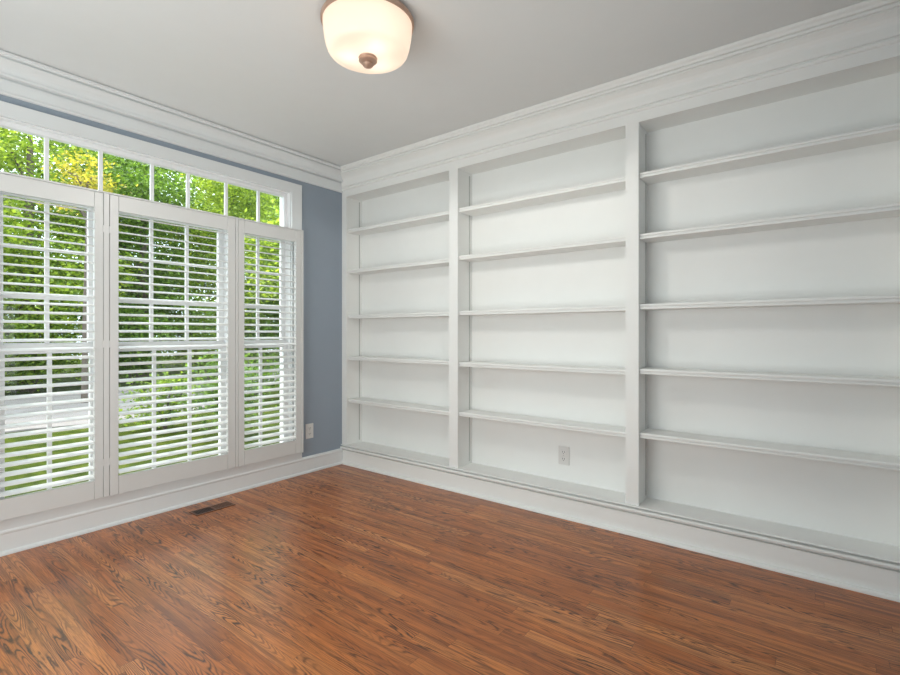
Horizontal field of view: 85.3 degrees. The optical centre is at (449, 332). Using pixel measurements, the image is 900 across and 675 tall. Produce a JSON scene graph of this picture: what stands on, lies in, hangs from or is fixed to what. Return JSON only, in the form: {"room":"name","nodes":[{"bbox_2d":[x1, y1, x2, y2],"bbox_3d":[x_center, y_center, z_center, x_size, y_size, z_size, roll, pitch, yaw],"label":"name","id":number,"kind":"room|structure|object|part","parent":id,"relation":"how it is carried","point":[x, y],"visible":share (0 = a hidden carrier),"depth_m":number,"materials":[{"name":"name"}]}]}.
{"room":"library","nodes":[
{"label":"library","id":0,"kind":"room"},
{"bbox_2d":[0,94,342,456],"bbox_3d":[-2.097,0.099,3.306,0.160,3.240,4.030,0,0,37],"label":"wall","id":1,"kind":"structure","parent":0,"point":[321,207],"depth_m":4.37,"materials":[{"name":"blue paint"}]},
{"bbox_2d":[0,192,92,498],"bbox_3d":[-2.387,0.089,2.905,0.066,1.810,0.479,0,0,37],"label":"window","id":2,"kind":"structure","parent":1,"relation":"in","point":[46,299],"depth_m":2.90,"materials":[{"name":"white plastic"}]},
{"bbox_3d":[-2.402,-0.351,2.916,0.030,0.930,0.479,0,0,37],"label":"sash","id":3,"kind":"part","parent":2,"relation":"part of","materials":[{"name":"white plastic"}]},
{"bbox_3d":[-2.374,0.532,2.895,0.032,0.925,0.479,0,0,37],"label":"sash","id":4,"kind":"part","parent":2,"relation":"part of","materials":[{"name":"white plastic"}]},
{"bbox_2d":[0,173,103,520],"bbox_3d":[-2.328,0.077,2.780,0.059,1.875,0.607,0,0,37],"label":"plantation shutter","id":5,"kind":"object","parent":2,"relation":"attached to","point":[39,501],"visible":1,"depth_m":2.83,"materials":[{"name":"white paint"}]},
{"bbox_3d":[-2.326,-0.813,2.783,0.028,0.095,0.499,0,0,37],"label":"rail","id":6,"kind":"part","parent":5,"relation":"part of","materials":[{"name":"white paint"}]},
{"bbox_3d":[-2.326,0.958,2.783,0.028,0.113,0.499,0,0,37],"label":"rail","id":7,"kind":"part","parent":5,"relation":"part of","materials":[{"name":"white paint"}]},
{"bbox_2d":[0,120,286,226],"bbox_3d":[-1.981,-1.010,3.428,0.045,0.349,1.893,0,0,37],"label":"window","id":8,"kind":"structure","parent":1,"relation":"in","point":[47,136],"depth_m":3.33,"materials":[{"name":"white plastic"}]},
{"bbox_2d":[0,101,301,530],"bbox_3d":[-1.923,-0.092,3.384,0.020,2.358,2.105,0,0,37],"label":"trim","id":9,"kind":"structure","parent":1,"relation":"attached to","point":[8,110],"depth_m":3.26,"materials":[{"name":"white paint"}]},
{"bbox_2d":[0,171,303,496],"bbox_3d":[-1.901,0.073,3.352,0.053,1.891,2.082,0,0,37],"label":"trim","id":10,"kind":"structure","parent":1,"relation":"attached to","point":[105,194],"depth_m":3.03,"materials":[{"name":"white paint"}]},
{"bbox_2d":[0,50,342,192],"bbox_3d":[-2.056,-1.416,3.148,0.097,0.210,3.550,0,0,37],"label":"trim","id":11,"kind":"structure","parent":1,"relation":"attached to","point":[21,78],"depth_m":3.24,"materials":[{"name":"white paint"}]},
{"bbox_2d":[0,448,342,556],"bbox_3d":[-2.084,1.149,3.163,0.034,0.140,3.538,0,0,37],"label":"baseboard","id":12,"kind":"structure","parent":1,"relation":"attached to","point":[21,538],"depth_m":3.26,"materials":[{"name":"white paint"}]},
{"bbox_2d":[119,212,225,467],"bbox_3d":[-1.974,0.089,3.445,0.066,1.810,0.780,0,0,37],"label":"window","id":13,"kind":"structure","parent":1,"relation":"in","point":[219,235],"depth_m":3.54,"materials":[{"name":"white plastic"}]},
{"bbox_3d":[-1.988,-0.351,3.455,0.030,0.930,0.780,0,0,37],"label":"sash","id":14,"kind":"part","parent":13,"relation":"part of","materials":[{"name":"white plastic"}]},
{"bbox_2d":[109,195,234,495],"bbox_3d":[-1.878,0.077,3.368,0.059,1.875,0.820,0,0,37],"label":"plantation shutter","id":15,"kind":"object","parent":13,"relation":"attached to","point":[118,484],"visible":1,"depth_m":3.30,"materials":[{"name":"white paint"}]},
{"bbox_3d":[-1.880,-0.813,3.365,0.028,0.095,0.707,0,0,37],"label":"rail","id":16,"kind":"part","parent":15,"relation":"part of","materials":[{"name":"white paint"}]},
{"bbox_3d":[-1.880,0.958,3.365,0.028,0.113,0.707,0,0,37],"label":"rail","id":17,"kind":"part","parent":15,"relation":"part of","materials":[{"name":"white paint"}]},
{"bbox_3d":[-1.960,0.532,3.434,0.032,0.925,0.780,0,0,37],"label":"sash","id":18,"kind":"part","parent":13,"relation":"part of","materials":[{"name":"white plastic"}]},
{"bbox_2d":[244,234,287,446],"bbox_3d":[-1.559,0.089,3.986,0.066,1.810,0.494,0,0,37],"label":"window","id":19,"kind":"structure","parent":1,"relation":"in","point":[282,246],"depth_m":4.13,"materials":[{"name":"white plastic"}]},
{"bbox_3d":[-1.573,-0.351,3.997,0.030,0.930,0.494,0,0,37],"label":"sash","id":20,"kind":"part","parent":19,"relation":"part of","materials":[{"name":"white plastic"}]},
{"bbox_3d":[-1.546,0.532,3.975,0.032,0.925,0.494,0,0,37],"label":"sash","id":21,"kind":"part","parent":19,"relation":"part of","materials":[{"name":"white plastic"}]},
{"bbox_2d":[238,219,300,466],"bbox_3d":[-1.443,0.077,3.935,0.059,1.875,0.561,0,0,37],"label":"plantation shutter","id":22,"kind":"object","parent":19,"relation":"attached to","point":[267,452],"visible":1,"depth_m":3.92,"materials":[{"name":"white paint"}]},
{"bbox_3d":[-1.445,-0.813,3.933,0.028,0.095,0.457,0,0,37],"label":"rail","id":23,"kind":"part","parent":22,"relation":"part of","materials":[{"name":"white paint"}]},
{"bbox_3d":[-1.445,0.958,3.933,0.028,0.113,0.457,0,0,37],"label":"rail","id":24,"kind":"part","parent":22,"relation":"part of","materials":[{"name":"white paint"}]},
{"bbox_2d":[305,423,312,438],"bbox_3d":[-1.234,0.862,4.292,0.010,0.129,0.080,0,0,37],"label":"wall outlet","id":25,"kind":"object","parent":1,"relation":"attached to","point":[308,427],"visible":1,"depth_m":4.28,"materials":[{"name":"white plastic"}]},
{"bbox_2d":[0,0,865,165],"bbox_3d":[-0.474,-1.591,2.062,4.250,0.140,4.030,0,0,37],"label":"ceiling","id":26,"kind":"structure","parent":0,"point":[265,70],"depth_m":2.63,"materials":[{"name":"white paint"}]},
{"bbox_2d":[320,0,413,73],"bbox_3d":[-0.396,-1.398,2.360,0.447,0.244,0.447,0,0,37],"label":"ceiling light","id":27,"kind":"object","parent":26,"relation":"attached to","point":[362,36],"visible":1,"depth_m":2.23,"materials":[{"name":"white glass"}]},
{"bbox_2d":[0,464,899,674],"bbox_3d":[-0.474,1.279,2.062,4.250,0.120,4.030,0,0,37],"label":"floor","id":28,"kind":"structure","parent":0,"point":[341,569],"depth_m":2.21,"materials":[{"name":"brown wood"}]},
{"bbox_2d":[189,501,235,515],"bbox_3d":[-1.647,1.217,3.392,0.112,0.005,0.270,0,0,37],"label":"floor vent","id":29,"kind":"object","parent":28,"relation":"in","point":[225,504],"visible":1,"depth_m":3.38,"materials":[{"name":"brown metal"}]},
{"bbox_2d":[340,0,899,601],"bbox_3d":[0.598,-0.150,3.426,3.968,2.739,0.302,0,0,37],"label":"bookcase","id":30,"kind":"object","parent":28,"relation":"on","point":[681,277],"visible":0.99,"depth_m":2.96,"materials":[{"name":"white paint"}]},
{"bbox_3d":[-0.420,0.634,4.266,1.204,0.033,0.174,0,0,37],"label":"shelf","id":31,"kind":"part","parent":30,"relation":"part of","materials":[{"name":"white paint"}]},
{"bbox_3d":[-0.420,0.237,4.266,1.204,0.033,0.174,0,0,37],"label":"shelf","id":32,"kind":"part","parent":30,"relation":"part of","materials":[{"name":"white paint"}]},
{"bbox_3d":[-0.420,-0.150,4.266,1.204,0.033,0.174,0,0,37],"label":"shelf","id":33,"kind":"part","parent":30,"relation":"part of","materials":[{"name":"white paint"}]},
{"bbox_3d":[-0.420,-0.572,4.266,1.204,0.033,0.174,0,0,37],"label":"shelf","id":34,"kind":"part","parent":30,"relation":"part of","materials":[{"name":"white paint"}]},
{"bbox_3d":[-0.420,-0.950,4.266,1.204,0.033,0.174,0,0,37],"label":"shelf","id":35,"kind":"part","parent":30,"relation":"part of","materials":[{"name":"white paint"}]},
{"bbox_3d":[-0.362,-0.113,4.342,1.212,2.349,0.016,0,0,37],"label":"panel","id":36,"kind":"part","parent":30,"relation":"part of","materials":[{"name":"white paint"}]},
{"bbox_3d":[0.631,0.628,3.460,1.278,0.033,0.174,0,0,37],"label":"shelf","id":37,"kind":"part","parent":30,"relation":"part of","materials":[{"name":"white paint"}]},
{"bbox_3d":[0.631,0.243,3.460,1.278,0.033,0.174,0,0,37],"label":"shelf","id":38,"kind":"part","parent":30,"relation":"part of","materials":[{"name":"white paint"}]},
{"bbox_3d":[0.631,-0.153,3.460,1.278,0.033,0.174,0,0,37],"label":"shelf","id":39,"kind":"part","parent":30,"relation":"part of","materials":[{"name":"white paint"}]},
{"bbox_3d":[0.631,-0.581,3.460,1.278,0.033,0.174,0,0,37],"label":"shelf","id":40,"kind":"part","parent":30,"relation":"part of","materials":[{"name":"white paint"}]},
{"bbox_3d":[0.631,-0.950,3.460,1.278,0.033,0.174,0,0,37],"label":"shelf","id":41,"kind":"part","parent":30,"relation":"part of","materials":[{"name":"white paint"}]},
{"bbox_3d":[0.689,-0.113,3.536,1.284,2.349,0.016,0,0,37],"label":"panel","id":42,"kind":"part","parent":30,"relation":"part of","materials":[{"name":"white paint"}]},
{"bbox_2d":[558,446,568,465],"bbox_3d":[0.800,0.862,3.435,0.080,0.129,0.010,0,0,37],"label":"wall outlet","id":43,"kind":"object","parent":30,"relation":"attached to","point":[563,452],"visible":1,"depth_m":3.43,"materials":[{"name":"white plastic"}]},
{"bbox_3d":[1.675,0.620,2.660,1.199,0.033,0.174,0,0,37],"label":"shelf","id":44,"kind":"part","parent":30,"relation":"part of","materials":[{"name":"white paint"}]},
{"bbox_3d":[1.675,0.233,2.660,1.199,0.033,0.174,0,0,37],"label":"shelf","id":45,"kind":"part","parent":30,"relation":"part of","materials":[{"name":"white paint"}]},
{"bbox_3d":[1.675,-0.158,2.660,1.199,0.033,0.174,0,0,37],"label":"shelf","id":46,"kind":"part","parent":30,"relation":"part of","materials":[{"name":"white paint"}]},
{"bbox_3d":[1.675,-0.583,2.660,1.199,0.033,0.174,0,0,37],"label":"shelf","id":47,"kind":"part","parent":30,"relation":"part of","materials":[{"name":"white paint"}]},
{"bbox_3d":[1.675,-0.953,2.660,1.199,0.033,0.174,0,0,37],"label":"shelf","id":48,"kind":"part","parent":30,"relation":"part of","materials":[{"name":"white paint"}]},
{"bbox_3d":[1.733,-0.113,2.736,1.206,2.349,0.016,0,0,37],"label":"panel","id":49,"kind":"part","parent":30,"relation":"part of","materials":[{"name":"white paint"}]},
{"label":"outside","id":50,"kind":"structure","parent":0,"visible":0},
{"bbox_2d":[5,352,279,497],"bbox_3d":[-13.977,1.669,15.783,33.800,0.001,46.000,0,0,37],"label":"lawn","id":51,"kind":"structure","parent":50,"point":[67,379],"depth_m":7.58,"materials":[{"name":"green plant"}]},
{"bbox_2d":[0,130,75,304],"bbox_3d":[-17.648,-4.626,16.374,8.279,12.597,8.911,0,0,16],"label":"leafy tree","id":52,"kind":"object","parent":51,"relation":"on","point":[10,204],"visible":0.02,"depth_m":17.84,"materials":[{"name":"green plant"}]},
{"bbox_2d":[3,304,88,393],"bbox_3d":[-11.249,0.452,13.358,3.580,2.442,3.325,0,0,-20],"label":"shrub","id":53,"kind":"object","parent":51,"relation":"on","point":[35,326],"visible":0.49,"depth_m":12.94,"materials":[{"name":"green plant"}]},
{"bbox_3d":[-11.357,0.709,13.273,1.322,1.928,1.541,0,0,-4],"label":"stem","id":54,"kind":"part","parent":53,"relation":"part of","materials":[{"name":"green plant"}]},
{"bbox_2d":[0,127,144,391],"bbox_3d":[-12.241,-3.286,14.126,5.796,9.910,6.234,0,0,29],"label":"leafy tree","id":55,"kind":"object","parent":51,"relation":"on","point":[7,140],"visible":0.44,"depth_m":13.51,"materials":[{"name":"green plant"}]},
{"bbox_2d":[5,133,213,368],"bbox_3d":[-15.015,-4.795,22.260,8.687,12.934,9.178,0,0,24],"label":"leafy tree","id":56,"kind":"object","parent":51,"relation":"on","point":[65,149],"visible":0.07,"depth_m":20.90,"materials":[{"name":"green plant"}]},
{"bbox_2d":[70,297,184,384],"bbox_3d":[-10.181,0.256,15.639,3.540,2.832,3.463,0,0,-36],"label":"shrub","id":57,"kind":"object","parent":51,"relation":"on","point":[124,310],"visible":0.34,"depth_m":15.37,"materials":[{"name":"green plant"}]},
{"bbox_3d":[-10.213,0.589,15.685,1.524,2.167,1.330,0,0,-28],"label":"stem","id":58,"kind":"part","parent":57,"relation":"part of","materials":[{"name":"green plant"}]},
{"bbox_2d":[51,152,216,380],"bbox_3d":[-10.683,-2.903,17.015,5.395,9.148,5.728,0,0,25],"label":"evergreen tree","id":59,"kind":"object","parent":51,"relation":"on","point":[141,191],"visible":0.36,"depth_m":16.73,"materials":[{"name":"green plant"}]},
{"bbox_2d":[119,371,205,430],"bbox_3d":[-4.858,1.150,8.508,1.647,1.047,1.866,0,0,37],"label":"shrub","id":60,"kind":"object","parent":51,"relation":"on","point":[161,389],"visible":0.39,"depth_m":8.28,"materials":[{"name":"green plant"}]},
{"bbox_3d":[-4.895,1.278,8.396,0.724,0.793,0.675,0,0,37],"label":"stem","id":61,"kind":"part","parent":60,"relation":"part of","materials":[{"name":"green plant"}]},
{"bbox_2d":[163,310,249,373],"bbox_3d":[-9.402,0.335,18.340,3.706,2.670,3.488,0,0,37],"label":"shrub","id":62,"kind":"object","parent":51,"relation":"on","point":[209,320],"visible":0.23,"depth_m":17.77,"materials":[{"name":"green plant"}]},
{"bbox_3d":[-9.404,0.629,18.285,1.363,2.088,1.574,0,0,-3],"label":"stem","id":63,"kind":"part","parent":62,"relation":"part of","materials":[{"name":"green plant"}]},
{"bbox_2d":[148,173,279,334],"bbox_3d":[-9.061,-3.137,19.945,6.063,9.620,5.614,0,0,-23],"label":"leafy tree","id":64,"kind":"object","parent":51,"relation":"on","point":[250,205],"visible":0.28,"depth_m":19.23,"materials":[{"name":"green plant"}]},
{"bbox_2d":[161,172,279,327],"bbox_3d":[-12.030,-5.579,29.388,9.274,14.503,9.540,0,0,19],"label":"leafy tree","id":65,"kind":"object","parent":51,"relation":"on","point":[198,179],"visible":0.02,"depth_m":27.87,"materials":[{"name":"green plant"}]},
{"bbox_2d":[171,348,279,429],"bbox_3d":[-3.618,0.922,7.752,1.676,1.499,1.558,0,0,37],"label":"shrub","id":66,"kind":"object","parent":51,"relation":"on","point":[207,385],"visible":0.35,"depth_m":7.55,"materials":[{"name":"green plant"}]},
{"bbox_2d":[214,196,279,304],"bbox_3d":[-3.579,-0.720,11.852,3.888,4.794,3.788,0,0,-33],"label":"leafy tree","id":67,"kind":"object","parent":51,"relation":"on","point":[249,240],"visible":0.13,"depth_m":11.09,"materials":[{"name":"green plant"}]},
{"bbox_2d":[215,308,279,367],"bbox_3d":[-8.742,0.265,21.274,3.647,2.802,3.603,0,0,37],"label":"shrub","id":68,"kind":"object","parent":51,"relation":"on","point":[263,328],"visible":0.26,"depth_m":20.90,"materials":[{"name":"green plant"}]},
{"bbox_2d":[244,347,279,396],"bbox_3d":[-5.000,1.010,12.655,1.951,1.328,2.059,0,0,37],"label":"shrub","id":69,"kind":"object","parent":51,"relation":"on","point":[266,360],"visible":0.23,"depth_m":12.46,"materials":[{"name":"green plant"}]},
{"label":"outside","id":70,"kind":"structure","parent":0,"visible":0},
{"bbox_2d":[5,366,279,432],"bbox_3d":[-10.366,1.789,13.074,11.369,0.300,35.864,0,0,18],"label":"driveway","id":71,"kind":"structure","parent":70,"point":[74,396],"depth_m":10.41,"materials":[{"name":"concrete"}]},
{"bbox_2d":[35,147,137,402],"bbox_3d":[-8.613,-1.359,11.505,1.863,6.058,2.057,0,0,37],"label":"tree","id":72,"kind":"object","parent":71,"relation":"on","point":[91,179],"visible":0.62,"depth_m":11.48,"materials":[{"name":"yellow plant"}]},
{"bbox_2d":[239,193,279,327],"bbox_3d":[-7.877,-3.182,23.496,6.337,9.717,5.575,0,0,37],"label":"evergreen tree","id":73,"kind":"object","parent":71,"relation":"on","point":[276,302],"visible":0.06,"depth_m":22.73,"materials":[{"name":"green plant"}]},
{"bbox_2d":[259,311,279,362],"bbox_3d":[-7.906,0.132,24.382,3.816,3.082,4.049,0,0,37],"label":"shrub","id":74,"kind":"object","parent":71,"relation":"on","point":[277,311],"visible":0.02,"depth_m":23.77,"materials":[{"name":"green plant"}]}
]}

